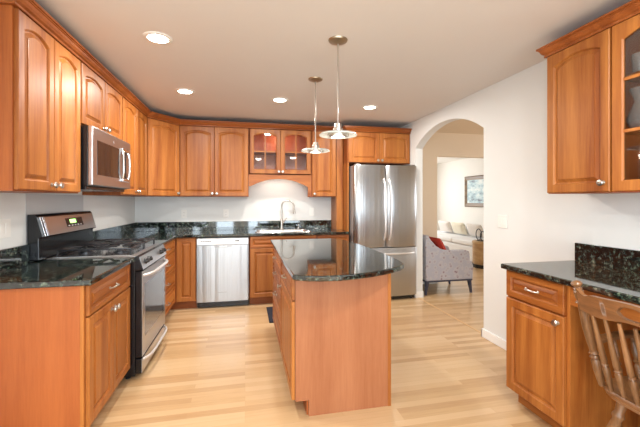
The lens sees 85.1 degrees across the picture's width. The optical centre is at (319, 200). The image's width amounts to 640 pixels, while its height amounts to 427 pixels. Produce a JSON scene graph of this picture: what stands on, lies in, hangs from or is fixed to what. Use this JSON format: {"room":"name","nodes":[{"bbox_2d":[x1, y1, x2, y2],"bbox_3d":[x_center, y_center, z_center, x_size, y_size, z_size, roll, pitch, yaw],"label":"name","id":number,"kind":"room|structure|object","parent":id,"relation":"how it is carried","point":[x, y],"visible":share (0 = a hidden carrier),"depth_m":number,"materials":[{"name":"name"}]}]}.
{"room":"kitchen","nodes":[
{"label":"kitchen","id":0,"kind":"room"},
{"bbox_2d":[0,192,134,261],"bbox_3d":[-1.720,0.123,0.822,0.120,2.430,8.128,0,0,-12],"label":"wall","id":1,"kind":"structure","parent":0,"point":[107,211],"depth_m":3.28,"materials":[{"name":"white paint"}]},
{"bbox_2d":[0,219,10,238],"bbox_3d":[-1.937,0.173,2.141,0.008,0.116,0.120,0,0,-12],"label":"switch plate","id":2,"kind":"object","parent":1,"relation":"attached to","point":[5,224],"visible":1,"depth_m":2.15,"materials":[{"name":"white plastic"}]},
{"bbox_2d":[0,244,28,270],"bbox_3d":[-1.909,0.359,2.042,0.020,0.122,0.655,0,0,-12],"label":"backsplash","id":3,"kind":"structure","parent":1,"relation":"attached to","point":[18,255],"depth_m":2.20,"materials":[{"name":"stone"}]},
{"bbox_2d":[0,4,79,192],"bbox_3d":[-1.730,-0.507,2.045,0.372,0.920,0.700,0,0,-12],"label":"upper cabinet","id":4,"kind":"object","parent":1,"relation":"attached to","point":[40,78],"visible":1,"depth_m":1.90,"materials":[{"name":"brown wood"}]},
{"bbox_2d":[0,0,333,130],"bbox_3d":[-1.347,-1.000,3.620,1.706,0.066,3.996,0,0,29],"label":"crown molding","id":5,"kind":"structure","parent":4,"relation":"on","point":[31,9],"depth_m":2.77,"materials":[{"name":"brown wood"}]},
{"bbox_2d":[26,194,82,243],"bbox_3d":[-2.076,0.124,2.774,0.002,0.338,0.855,0,0,-12],"label":"sheet","id":6,"kind":"object","parent":1,"relation":"attached to","point":[35,203],"visible":0.57,"depth_m":2.67,"materials":[{"name":"paint"}]},
{"bbox_2d":[80,62,121,139],"bbox_3d":[-1.891,-0.748,2.798,0.372,0.437,0.838,0,0,-12],"label":"upper cabinet","id":7,"kind":"object","parent":1,"relation":"attached to","point":[100,104],"visible":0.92,"depth_m":2.72,"materials":[{"name":"brown wood"}]},
{"bbox_2d":[80,125,130,191],"bbox_3d":[-1.860,-0.300,2.806,0.432,0.447,0.824,0,0,-12],"label":"microwave","id":8,"kind":"object","parent":7,"relation":"attached to","point":[105,161],"visible":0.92,"depth_m":2.63,"materials":[{"name":"silver metal"}]},
{"bbox_2d":[82,97,146,195],"bbox_3d":[-2.068,-0.507,3.623,0.372,0.920,0.844,0,0,-12],"label":"upper cabinet","id":9,"kind":"object","parent":1,"relation":"attached to","point":[134,123],"visible":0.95,"depth_m":3.61,"materials":[{"name":"brown wood"}]},
{"bbox_2d":[128,118,179,196],"bbox_3d":[-2.101,-0.507,4.411,0.639,0.920,0.707,0,0,-12],"label":"upper cabinet","id":10,"kind":"object","parent":1,"relation":"attached to","point":[162,137],"visible":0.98,"depth_m":4.25,"materials":[{"name":"brown wood"}]},
{"bbox_2d":[135,132,483,237],"bbox_3d":[1.679,0.123,5.641,8.549,2.430,0.110,0,0,-12],"label":"wall","id":11,"kind":"structure","parent":0,"point":[265,199],"depth_m":5.10,"materials":[{"name":"white paint"}]},
{"bbox_2d":[181,210,186,217],"bbox_3d":[-1.879,0.190,4.817,0.072,0.116,0.008,0,0,-12],"label":"outlet plate","id":12,"kind":"object","parent":11,"relation":"attached to","point":[183,212],"visible":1,"depth_m":4.81,"materials":[{"name":"white plastic"}]},
{"bbox_2d":[179,125,248,196],"bbox_3d":[-1.416,-0.507,4.729,0.876,0.920,0.372,0,0,-12],"label":"upper cabinet","id":13,"kind":"object","parent":11,"relation":"attached to","point":[213,161],"visible":1,"depth_m":4.58,"materials":[{"name":"brown wood"}]},
{"bbox_2d":[223,209,228,217],"bbox_3d":[-1.330,0.186,4.934,0.072,0.116,0.008,0,0,-12],"label":"outlet plate","id":14,"kind":"object","parent":11,"relation":"attached to","point":[225,211],"visible":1,"depth_m":4.93,"materials":[{"name":"white plastic"}]},
{"bbox_2d":[249,128,310,174],"bbox_3d":[-0.568,-0.659,4.911,0.855,0.615,0.372,0,0,-12],"label":"upper cabinet","id":15,"kind":"object","parent":11,"relation":"attached to","point":[271,151],"visible":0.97,"depth_m":4.85,"materials":[{"name":"brown wood"}]},
{"bbox_2d":[249,174,310,196],"bbox_3d":[-0.542,-0.201,4.793,0.855,0.298,0.020,0,0,-12],"label":"valance","id":16,"kind":"object","parent":15,"relation":"attached to","point":[305,180],"visible":1,"depth_m":4.79,"materials":[{"name":"brown wood"}]},
{"bbox_2d":[254,152,305,155],"bbox_3d":[-0.575,-0.660,4.946,0.819,0.016,0.278,0,0,-12],"label":"shelf","id":17,"kind":"object","parent":15,"relation":"attached to","point":[255,153],"depth_m":4.98,"materials":[{"name":"brown wood"}]},
{"bbox_2d":[310,208,313,215],"bbox_3d":[-0.118,0.175,5.194,0.072,0.116,0.008,0,0,-12],"label":"switch plate","id":18,"kind":"object","parent":11,"relation":"attached to","point":[311,209],"visible":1,"depth_m":5.19,"materials":[{"name":"white plastic"}]},
{"bbox_2d":[307,131,335,196],"bbox_3d":[0.027,-0.507,5.039,0.357,0.920,0.372,0,0,-12],"label":"upper cabinet","id":19,"kind":"object","parent":11,"relation":"attached to","point":[323,165],"visible":0.65,"depth_m":4.89,"materials":[{"name":"brown wood"}]},
{"bbox_2d":[90,261,551,426],"bbox_3d":[2.911,1.378,4.143,10.569,0.080,12.920,0,0,-12],"label":"floor","id":20,"kind":"structure","parent":0,"point":[221,366],"depth_m":2.62,"materials":[{"name":"brown wood"}]},
{"bbox_2d":[0,264,129,426],"bbox_3d":[-1.608,0.896,2.158,0.657,0.884,0.718,0,0,-12],"label":"base cabinet","id":21,"kind":"object","parent":20,"relation":"on","point":[65,351],"visible":0.94,"depth_m":1.84,"materials":[{"name":"brown wood"}]},
{"bbox_2d":[0,244,134,289],"bbox_3d":[-1.608,0.376,2.146,0.653,0.155,0.756,0,0,-12],"label":"countertop","id":22,"kind":"structure","parent":21,"relation":"on","point":[16,271],"depth_m":2.09,"materials":[{"name":"stone"}]},
{"bbox_2d":[27,211,167,378],"bbox_3d":[-1.707,0.718,2.872,0.757,1.240,0.872,0,0,-12],"label":"gas range","id":23,"kind":"object","parent":20,"relation":"on","point":[49,235],"visible":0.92,"depth_m":2.68,"materials":[{"name":"silver metal"}]},
{"bbox_2d":[46,244,158,259],"bbox_3d":[-1.738,0.428,2.905,0.578,0.030,0.762,0,0,-12],"label":"cooktop","id":24,"kind":"object","parent":23,"relation":"in","point":[136,252],"depth_m":2.69,"materials":[{"name":"black metal"}]},
{"bbox_2d":[164,239,174,315],"bbox_3d":[-2.009,0.896,4.024,0.657,0.883,1.501,0,0,-12],"label":"base cabinet","id":25,"kind":"object","parent":20,"relation":"on","point":[170,247],"visible":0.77,"depth_m":3.94,"materials":[{"name":"brown wood"}]},
{"bbox_2d":[93,220,349,244],"bbox_3d":[-0.954,0.376,4.247,2.812,0.155,1.509,0,0,-12],"label":"countertop","id":26,"kind":"structure","parent":25,"relation":"on","point":[163,233],"depth_m":4.69,"materials":[{"name":"stone"}]},
{"bbox_2d":[254,229,310,232],"bbox_3d":[-0.520,0.497,4.782,0.750,0.170,0.430,0,0,-12],"label":"sink","id":27,"kind":"object","parent":26,"relation":"in","point":[256,230],"visible":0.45,"depth_m":4.90,"materials":[{"name":"silver metal"}]},
{"bbox_2d":[280,200,295,228],"bbox_3d":[-0.460,0.202,4.962,0.228,0.422,0.059,0,0,-1],"label":"faucet","id":28,"kind":"object","parent":26,"relation":"on","point":[294,212],"visible":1,"depth_m":4.95,"materials":[{"name":"silver metal"}]},
{"bbox_2d":[331,139,342,229],"bbox_3d":[0.248,-0.274,5.114,0.095,1.386,0.316,0,0,-12],"label":"filler panel","id":29,"kind":"object","parent":26,"relation":"on","point":[336,202],"visible":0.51,"depth_m":4.96,"materials":[{"name":"brown wood"}]},
{"bbox_2d":[171,237,197,308],"bbox_3d":[-1.740,0.896,4.530,0.326,0.883,0.623,0,0,-12],"label":"base cabinet","id":30,"kind":"object","parent":20,"relation":"on","point":[185,248],"visible":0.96,"depth_m":4.24,"materials":[{"name":"brown wood"}]},
{"bbox_2d":[197,236,248,307],"bbox_3d":[-1.264,0.899,4.613,0.620,0.871,0.604,0,0,-12],"label":"dishwasher","id":31,"kind":"object","parent":20,"relation":"on","point":[222,262],"visible":1,"depth_m":4.32,"materials":[{"name":"silver metal"}]},
{"bbox_2d":[266,307,273,322],"bbox_3d":[-0.271,1.332,4.140,0.692,0.012,0.550,0,0,-12],"label":"floor mat","id":32,"kind":"object","parent":20,"relation":"on","point":[269,309],"visible":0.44,"depth_m":4.08,"materials":[{"name":"blue fabric"}]},
{"bbox_2d":[249,235,316,303],"bbox_3d":[-0.525,0.896,4.774,0.864,0.883,0.656,0,0,-12],"label":"base cabinet","id":33,"kind":"object","parent":20,"relation":"on","point":[260,247],"visible":0.34,"depth_m":4.44,"materials":[{"name":"brown wood"}]},
{"bbox_2d":[273,247,390,415],"bbox_3d":[-0.032,0.896,2.950,0.682,0.884,1.538,0,0,-12],"label":"kitchen island","id":34,"kind":"object","parent":20,"relation":"on","point":[334,337],"visible":0.95,"depth_m":2.21,"materials":[{"name":"brown wood"}]},
{"bbox_2d":[270,238,403,281],"bbox_3d":[0.066,0.437,2.889,0.818,0.033,1.858,0,0,-12],"label":"island countertop","id":35,"kind":"structure","parent":34,"relation":"on","point":[328,259],"depth_m":2.43,"materials":[{"name":"stone"}]},
{"bbox_2d":[317,234,347,240],"bbox_3d":[0.112,0.896,4.911,0.436,0.883,0.656,0,0,-12],"label":"base cabinet","id":36,"kind":"object","parent":20,"relation":"on","point":[337,236],"visible":0.16,"depth_m":4.63,"materials":[{"name":"brown wood"}]},
{"bbox_2d":[343,132,409,240],"bbox_3d":[0.774,0.200,5.088,0.917,2.274,0.590,0,0,-12],"label":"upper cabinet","id":37,"kind":"object","parent":20,"relation":"on","point":[367,148],"visible":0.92,"depth_m":4.84,"materials":[{"name":"brown wood"}]},
{"bbox_2d":[342,125,411,133],"bbox_3d":[0.785,-0.970,4.880,0.983,0.066,0.206,0,0,-12],"label":"crown molding","id":38,"kind":"structure","parent":37,"relation":"on","point":[349,128],"depth_m":4.80,"materials":[{"name":"brown wood"}]},
{"bbox_2d":[349,164,415,298],"bbox_3d":[0.818,0.429,4.954,0.882,1.818,0.811,0,0,-12],"label":"refrigerator","id":39,"kind":"object","parent":20,"relation":"on","point":[382,198],"visible":0.77,"depth_m":4.65,"materials":[{"name":"silver metal"}]},
{"bbox_2d":[423,235,472,295],"bbox_3d":[1.779,0.921,5.245,0.750,0.835,0.610,0,0,-12],"label":"armchair","id":40,"kind":"object","parent":20,"relation":"on","point":[439,265],"visible":0.77,"depth_m":4.93,"materials":[{"name":"fabric"}]},
{"bbox_2d":[429,237,445,249],"bbox_3d":[1.766,0.693,5.258,0.191,0.282,0.360,0,0,-12],"label":"throw pillow","id":41,"kind":"object","parent":40,"relation":"on","point":[438,242],"visible":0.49,"depth_m":5.11,"materials":[{"name":"red fabric"}]},
{"bbox_2d":[419,298,480,332],"bbox_3d":[1.496,1.337,4.114,0.022,0.003,1.372,0,0,-12],"label":"trim","id":42,"kind":"structure","parent":20,"relation":"on","point":[419,298],"depth_m":4.01,"materials":[{"name":"brown wood"}]},
{"bbox_2d":[437,225,483,260],"bbox_3d":[3.470,0.998,8.758,0.900,0.640,2.830,0,0,-12],"label":"sofa","id":43,"kind":"object","parent":20,"relation":"on","point":[454,241],"visible":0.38,"depth_m":8.30,"materials":[{"name":"white fabric"}]},
{"bbox_2d":[438,220,452,232],"bbox_3d":[3.389,0.706,9.441,0.187,0.301,0.540,0,0,-12],"label":"throw pillow","id":44,"kind":"object","parent":43,"relation":"on","point":[446,226],"visible":1,"depth_m":9.32,"materials":[{"name":"beige fabric"}]},
{"bbox_2d":[437,234,469,241],"bbox_3d":[3.347,0.946,8.732,0.650,0.115,0.789,0,0,-12],"label":"seat cushion","id":45,"kind":"object","parent":43,"relation":"on","point":[444,237],"depth_m":8.63,"materials":[{"name":"white fabric"}]},
{"bbox_2d":[451,222,466,234],"bbox_3d":[3.519,0.706,8.835,0.187,0.301,0.540,0,0,-12],"label":"throw pillow","id":46,"kind":"object","parent":43,"relation":"on","point":[460,228],"visible":1,"depth_m":8.71,"materials":[{"name":"beige fabric"}]},
{"bbox_2d":[452,237,483,245],"bbox_3d":[3.514,0.946,7.954,0.650,0.115,0.789,0,0,-12],"label":"seat cushion","id":47,"kind":"object","parent":43,"relation":"on","point":[458,241],"depth_m":8.00,"materials":[{"name":"white fabric"}]},
{"bbox_2d":[466,223,483,236],"bbox_3d":[3.654,0.706,8.209,0.187,0.301,0.540,0,0,-12],"label":"throw pillow","id":48,"kind":"object","parent":43,"relation":"on","point":[472,228],"visible":0.87,"depth_m":8.13,"materials":[{"name":"beige fabric"}]},
{"bbox_2d":[472,240,483,268],"bbox_3d":[3.348,1.078,6.988,0.580,0.520,0.580,0,0,-12],"label":"side table","id":49,"kind":"object","parent":20,"relation":"on","point":[477,246],"visible":0.3,"depth_m":6.86,"materials":[{"name":"beige wood"}]},
{"bbox_2d":[476,229,483,240],"bbox_3d":[3.228,0.697,7.021,0.140,0.243,0.265,0,0,14],"label":"ornament","id":50,"kind":"object","parent":49,"relation":"on","point":[480,239],"visible":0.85,"depth_m":7.01,"materials":[{"name":"metal"}]},
{"bbox_2d":[506,270,639,426],"bbox_3d":[1.553,0.896,2.154,0.626,0.883,0.456,0,0,-12],"label":"base cabinet","id":51,"kind":"object","parent":20,"relation":"on","point":[549,367],"visible":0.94,"depth_m":1.97,"materials":[{"name":"brown wood"}]},
{"bbox_2d":[571,287,639,322],"bbox_3d":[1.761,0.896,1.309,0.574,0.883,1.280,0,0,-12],"label":"apron","id":52,"kind":"object","parent":51,"relation":"attached to","point":[631,314],"visible":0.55,"depth_m":1.61,"materials":[{"name":"brown wood"}]},
{"bbox_2d":[501,243,639,304],"bbox_3d":[1.696,0.376,1.500,0.622,0.155,1.822,0,0,-12],"label":"countertop","id":53,"kind":"structure","parent":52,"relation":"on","point":[613,272],"depth_m":2.07,"materials":[{"name":"stone"}]},
{"bbox_2d":[570,280,639,426],"bbox_3d":[1.527,0.860,1.453,0.602,0.963,0.632,0,0,-12],"label":"chair","id":54,"kind":"object","parent":20,"relation":"on","point":[625,390],"visible":1,"depth_m":1.57,"materials":[{"name":"brown wood"}]},
{"bbox_2d":[35,0,630,163],"bbox_3d":[1.982,-1.142,3.944,8.669,0.100,12.920,0,0,-12],"label":"ceiling","id":55,"kind":"structure","parent":0,"point":[411,60],"depth_m":2.54,"materials":[{"name":"paint"}]},
{"bbox_2d":[143,31,172,44],"bbox_3d":[-1.090,-1.088,2.348,0.186,0.008,0.186,0,0,-12],"label":"recessed light","id":56,"kind":"object","parent":55,"relation":"in","point":[151,36],"visible":1,"depth_m":2.34,"materials":[{"name":"white glass"}]},
{"bbox_2d":[175,88,194,94],"bbox_3d":[-1.351,-1.088,3.494,0.186,0.008,0.186,0,0,-12],"label":"recessed light","id":57,"kind":"object","parent":55,"relation":"in","point":[179,90],"visible":1,"depth_m":3.49,"materials":[{"name":"white glass"}]},
{"bbox_2d":[271,97,287,102],"bbox_3d":[-0.436,-1.088,3.793,0.186,0.008,0.186,0,0,-12],"label":"recessed light","id":58,"kind":"object","parent":55,"relation":"in","point":[277,99],"visible":1,"depth_m":3.77,"materials":[{"name":"white glass"}]},
{"bbox_2d":[301,76,329,152],"bbox_3d":[-0.040,-0.759,3.143,0.260,0.664,0.260,0,0,-12],"label":"pendant light","id":59,"kind":"object","parent":55,"relation":"hanging from","point":[315,148],"visible":1,"depth_m":3.12,"materials":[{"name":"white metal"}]},
{"bbox_2d":[319,36,356,138],"bbox_3d":[0.123,-0.759,2.378,0.260,0.664,0.260,0,0,-12],"label":"pendant light","id":60,"kind":"object","parent":55,"relation":"hanging from","point":[337,132],"visible":1,"depth_m":2.36,"materials":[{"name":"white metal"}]},
{"bbox_2d":[362,105,377,109],"bbox_3d":[0.584,-1.088,4.094,0.186,0.008,0.186,0,0,-12],"label":"recessed light","id":61,"kind":"object","parent":55,"relation":"in","point":[367,107],"visible":1,"depth_m":4.09,"materials":[{"name":"white glass"}]},
{"bbox_2d":[437,158,483,229],"bbox_3d":[2.325,0.123,8.230,3.600,2.430,4.682,0,0,-12],"label":"wall","id":62,"kind":"structure","parent":0,"point":[451,176],"depth_m":9.62,"materials":[{"name":"beige paint"}]},
{"bbox_2d":[465,175,483,206],"bbox_3d":[3.929,-0.222,8.754,0.038,0.790,0.970,0,0,-12],"label":"framed picture","id":63,"kind":"object","parent":62,"relation":"attached to","point":[474,185],"visible":0.63,"depth_m":8.84,"materials":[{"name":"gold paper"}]},
{"bbox_2d":[401,59,639,339],"bbox_3d":[2.056,0.123,1.570,0.110,2.430,8.008,0,0,-12],"label":"wall","id":64,"kind":"structure","parent":0,"point":[543,226],"depth_m":2.98,"materials":[{"name":"white paint"}]},
{"bbox_2d":[414,291,423,297],"bbox_3d":[1.291,1.297,5.137,0.142,0.082,0.712,0,0,-12],"label":"baseboard","id":65,"kind":"structure","parent":64,"relation":"attached to","point":[419,294],"depth_m":4.79,"materials":[{"name":"white paint"}]},
{"bbox_2d":[481,328,505,349],"bbox_3d":[1.758,1.297,2.961,0.142,0.082,0.992,0,0,-12],"label":"baseboard","id":66,"kind":"structure","parent":64,"relation":"attached to","point":[491,337],"depth_m":3.26,"materials":[{"name":"white paint"}]},
{"bbox_2d":[498,215,507,227],"bbox_3d":[1.654,0.193,3.162,0.008,0.116,0.118,0,0,-12],"label":"switch plate","id":67,"kind":"object","parent":64,"relation":"attached to","point":[502,219],"visible":1,"depth_m":3.16,"materials":[{"name":"white plastic"}]},
{"bbox_2d":[547,28,620,193],"bbox_3d":[1.687,-0.494,2.138,0.371,0.905,0.414,0,0,-12],"label":"upper cabinet","id":68,"kind":"object","parent":64,"relation":"attached to","point":[579,76],"visible":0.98,"depth_m":2.06,"materials":[{"name":"brown wood"}]},
{"bbox_2d":[536,0,639,57],"bbox_3d":[1.770,-0.980,1.757,0.366,0.066,1.292,0,0,-12],"label":"crown molding","id":69,"kind":"structure","parent":68,"relation":"on","point":[630,9],"depth_m":1.98,"materials":[{"name":"brown wood"}]},
{"bbox_2d":[575,243,639,271],"bbox_3d":[1.990,0.359,1.563,0.020,0.122,1.822,0,0,-12],"label":"backsplash","id":70,"kind":"structure","parent":64,"relation":"attached to","point":[628,259],"depth_m":2.22,"materials":[{"name":"stone"}]},
{"bbox_2d":[612,14,639,192],"bbox_3d":[1.817,-0.494,1.527,0.371,0.905,0.830,0,0,-12],"label":"upper cabinet","id":71,"kind":"object","parent":64,"relation":"attached to","point":[626,34],"visible":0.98,"depth_m":1.87,"materials":[{"name":"brown wood"}]},
{"bbox_2d":[626,86,639,127],"bbox_3d":[1.698,-0.483,1.835,0.132,0.215,0.129,0,0,-12],"label":"glass pitcher","id":72,"kind":"object","parent":71,"relation":"on","point":[633,118],"visible":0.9,"depth_m":1.82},
{"bbox_2d":[626,71,639,82],"bbox_3d":[1.844,-0.656,1.535,0.296,0.018,0.791,0,0,-12],"label":"shelf","id":73,"kind":"object","parent":71,"relation":"attached to","point":[635,80],"depth_m":1.87,"materials":[{"name":"brown wood"}]},
{"bbox_2d":[626,130,639,134],"bbox_3d":[1.844,-0.366,1.535,0.296,0.018,0.791,0,0,-12],"label":"shelf","id":74,"kind":"object","parent":71,"relation":"attached to","point":[637,132],"depth_m":1.87,"materials":[{"name":"brown wood"}]},
{"bbox_2d":[631,52,639,72],"bbox_3d":[1.695,-0.721,1.849,0.072,0.110,0.070,0,0,-12],"label":"glass tumbler","id":75,"kind":"object","parent":71,"relation":"on","point":[635,58],"visible":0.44,"depth_m":1.84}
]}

